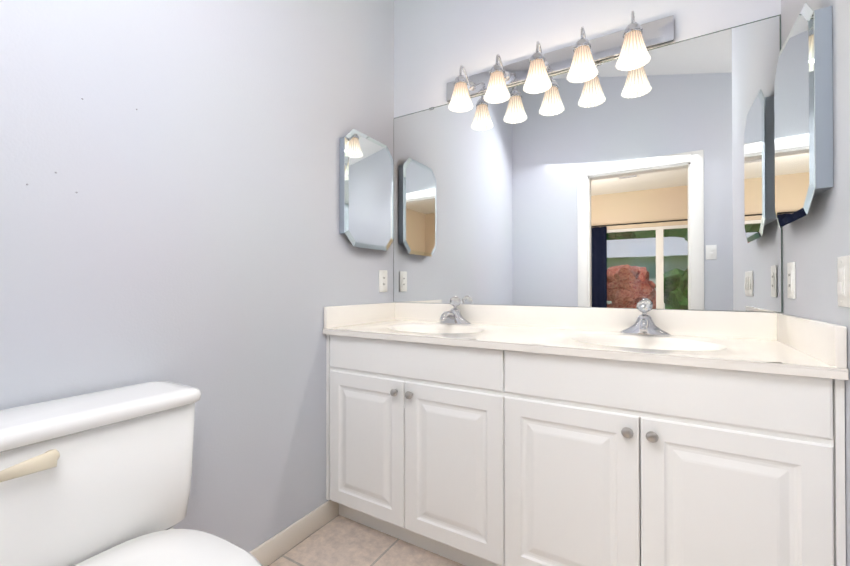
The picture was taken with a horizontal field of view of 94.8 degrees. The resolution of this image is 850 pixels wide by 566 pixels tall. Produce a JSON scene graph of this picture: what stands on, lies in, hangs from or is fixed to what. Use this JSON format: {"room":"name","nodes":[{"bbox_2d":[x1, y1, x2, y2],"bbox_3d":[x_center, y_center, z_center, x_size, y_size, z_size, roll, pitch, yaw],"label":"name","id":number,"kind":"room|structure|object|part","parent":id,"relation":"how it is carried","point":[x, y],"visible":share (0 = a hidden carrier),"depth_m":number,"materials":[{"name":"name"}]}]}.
{"room":"bathroom","nodes":[
{"label":"bathroom","id":0,"kind":"room"},
{"bbox_2d":[0,0,393,551],"bbox_3d":[-0.783,-0.536,1.257,0.120,3.160,2.184,0,0,31],"label":"wall","id":1,"kind":"structure","parent":0,"point":[187,234],"depth_m":1.25,"materials":[{"name":"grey paint"}]},
{"bbox_2d":[250,500,338,565],"bbox_3d":[-0.808,0.999,1.073,0.013,0.088,1.620,0,0,31],"label":"baseboard","id":2,"kind":"structure","parent":1,"relation":"attached to","point":[275,547],"depth_m":1.55,"materials":[{"name":"beige wood"}]},
{"bbox_2d":[339,129,392,250],"bbox_3d":[-0.280,-0.445,1.944,0.038,0.552,0.380,0,0,31],"label":"upper cabinet","id":3,"kind":"object","parent":1,"relation":"attached to","point":[366,196],"visible":1,"depth_m":1.89,"materials":[{"name":"silver metal"}]},
{"bbox_2d":[379,270,386,291],"bbox_3d":[-0.220,-0.010,2.071,0.008,0.115,0.070,0,0,31],"label":"electrical outlet","id":4,"kind":"object","parent":1,"relation":"attached to","point":[382,280],"visible":1,"depth_m":2.06,"materials":[{"name":"white plastic"}]},
{"bbox_2d":[268,515,464,565],"bbox_3d":[0.393,1.070,0.615,2.785,0.060,2.304,0,0,31],"label":"floor","id":5,"kind":"structure","parent":0,"point":[339,540],"depth_m":1.53,"materials":[{"name":"tile"}]},
{"bbox_2d":[0,381,262,565],"bbox_3d":[-0.576,0.658,0.737,0.731,0.765,0.510,0,0,31],"label":"toilet","id":6,"kind":"object","parent":5,"relation":"on","point":[102,478],"visible":1,"depth_m":0.85,"materials":[{"name":"white ceramic"}]},
{"bbox_2d":[326,334,845,565],"bbox_3d":[0.384,0.633,1.506,1.616,0.825,0.542,0,0,31],"label":"bathroom vanity","id":7,"kind":"object","parent":5,"relation":"on","point":[468,456],"visible":0.96,"depth_m":1.18,"materials":[{"name":"white wood"}]},
{"bbox_2d":[323,302,848,379],"bbox_3d":[0.386,0.211,1.513,1.616,0.219,0.534,0,0,31],"label":"countertop","id":8,"kind":"structure","parent":7,"relation":"on","point":[775,343],"depth_m":1.40,"materials":[{"name":"white stone"}]},
{"bbox_2d":[440,296,470,324],"bbox_3d":[0.117,0.130,1.833,0.166,0.135,0.174,0,0,31],"label":"faucet","id":9,"kind":"object","parent":8,"relation":"on","point":[453,316],"visible":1,"depth_m":1.85,"materials":[{"name":"silver metal"}]},
{"bbox_2d":[620,299,669,336],"bbox_3d":[0.799,0.127,1.426,0.166,0.135,0.174,0,0,31],"label":"faucet","id":10,"kind":"object","parent":8,"relation":"on","point":[644,324],"visible":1,"depth_m":1.45,"materials":[{"name":"silver metal"}]},
{"bbox_2d":[394,0,782,312],"bbox_3d":[0.952,-0.534,1.564,2.785,3.160,0.120,0,0,31],"label":"wall","id":11,"kind":"structure","parent":0,"point":[438,44],"depth_m":1.85,"materials":[{"name":"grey paint"}]},
{"bbox_2d":[447,11,673,111],"bbox_3d":[0.487,-0.916,1.662,0.970,0.201,0.191,0,0,31],"label":"vanity light bar","id":12,"kind":"object","parent":11,"relation":"attached to","point":[631,43],"visible":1,"depth_m":1.60,"materials":[{"name":"white glass"}]},
{"bbox_3d":[0.165,-0.869,1.809,0.117,0.108,0.114,0,0,31],"label":"lamp shade","id":13,"kind":"part","parent":12,"relation":"part of","materials":[{"name":"white glass"}]},
{"bbox_3d":[0.317,-0.870,1.719,0.117,0.108,0.114,0,0,31],"label":"lamp shade","id":14,"kind":"part","parent":12,"relation":"part of","materials":[{"name":"white glass"}]},
{"bbox_3d":[0.468,-0.870,1.628,0.117,0.108,0.114,0,0,31],"label":"lamp shade","id":15,"kind":"part","parent":12,"relation":"part of","materials":[{"name":"white glass"}]},
{"bbox_3d":[0.619,-0.871,1.538,0.117,0.108,0.114,0,0,31],"label":"lamp shade","id":16,"kind":"part","parent":12,"relation":"part of","materials":[{"name":"white glass"}]},
{"bbox_3d":[0.770,-0.872,1.448,0.117,0.108,0.114,0,0,31],"label":"lamp shade","id":17,"kind":"part","parent":12,"relation":"part of","materials":[{"name":"white glass"}]},
{"bbox_2d":[394,14,782,311],"bbox_3d":[0.521,-0.407,1.744,1.616,1.020,0.008,0,0,31],"label":"mirror","id":18,"kind":"object","parent":11,"relation":"attached to","point":[610,185],"visible":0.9,"depth_m":1.60,"materials":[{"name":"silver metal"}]},
{"bbox_2d":[781,0,849,565],"bbox_3d":[1.000,-0.539,0.858,0.110,3.160,1.044,0,0,31],"label":"wall","id":19,"kind":"structure","parent":0,"point":[816,242],"depth_m":0.95,"materials":[{"name":"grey paint"}]},
{"bbox_2d":[787,262,795,298],"bbox_3d":[1.157,-0.008,1.236,0.008,0.115,0.070,0,0,31],"label":"electrical outlet","id":20,"kind":"object","parent":19,"relation":"attached to","point":[791,280],"visible":1,"depth_m":1.22,"materials":[{"name":"white plastic"}]},
{"bbox_2d":[774,2,832,227],"bbox_3d":[1.066,-0.451,1.116,0.038,0.552,0.380,0,0,31],"label":"upper cabinet","id":21,"kind":"object","parent":19,"relation":"attached to","point":[803,111],"visible":1,"depth_m":1.02,"materials":[{"name":"silver metal"}]},
{"bbox_2d":[837,255,849,307],"bbox_3d":[0.922,-0.004,0.843,0.010,0.115,0.163,0,0,31],"label":"switch plate","id":22,"kind":"object","parent":19,"relation":"attached to","point":[843,273],"visible":0.98,"depth_m":0.88,"materials":[{"name":"white plastic"}]}
]}

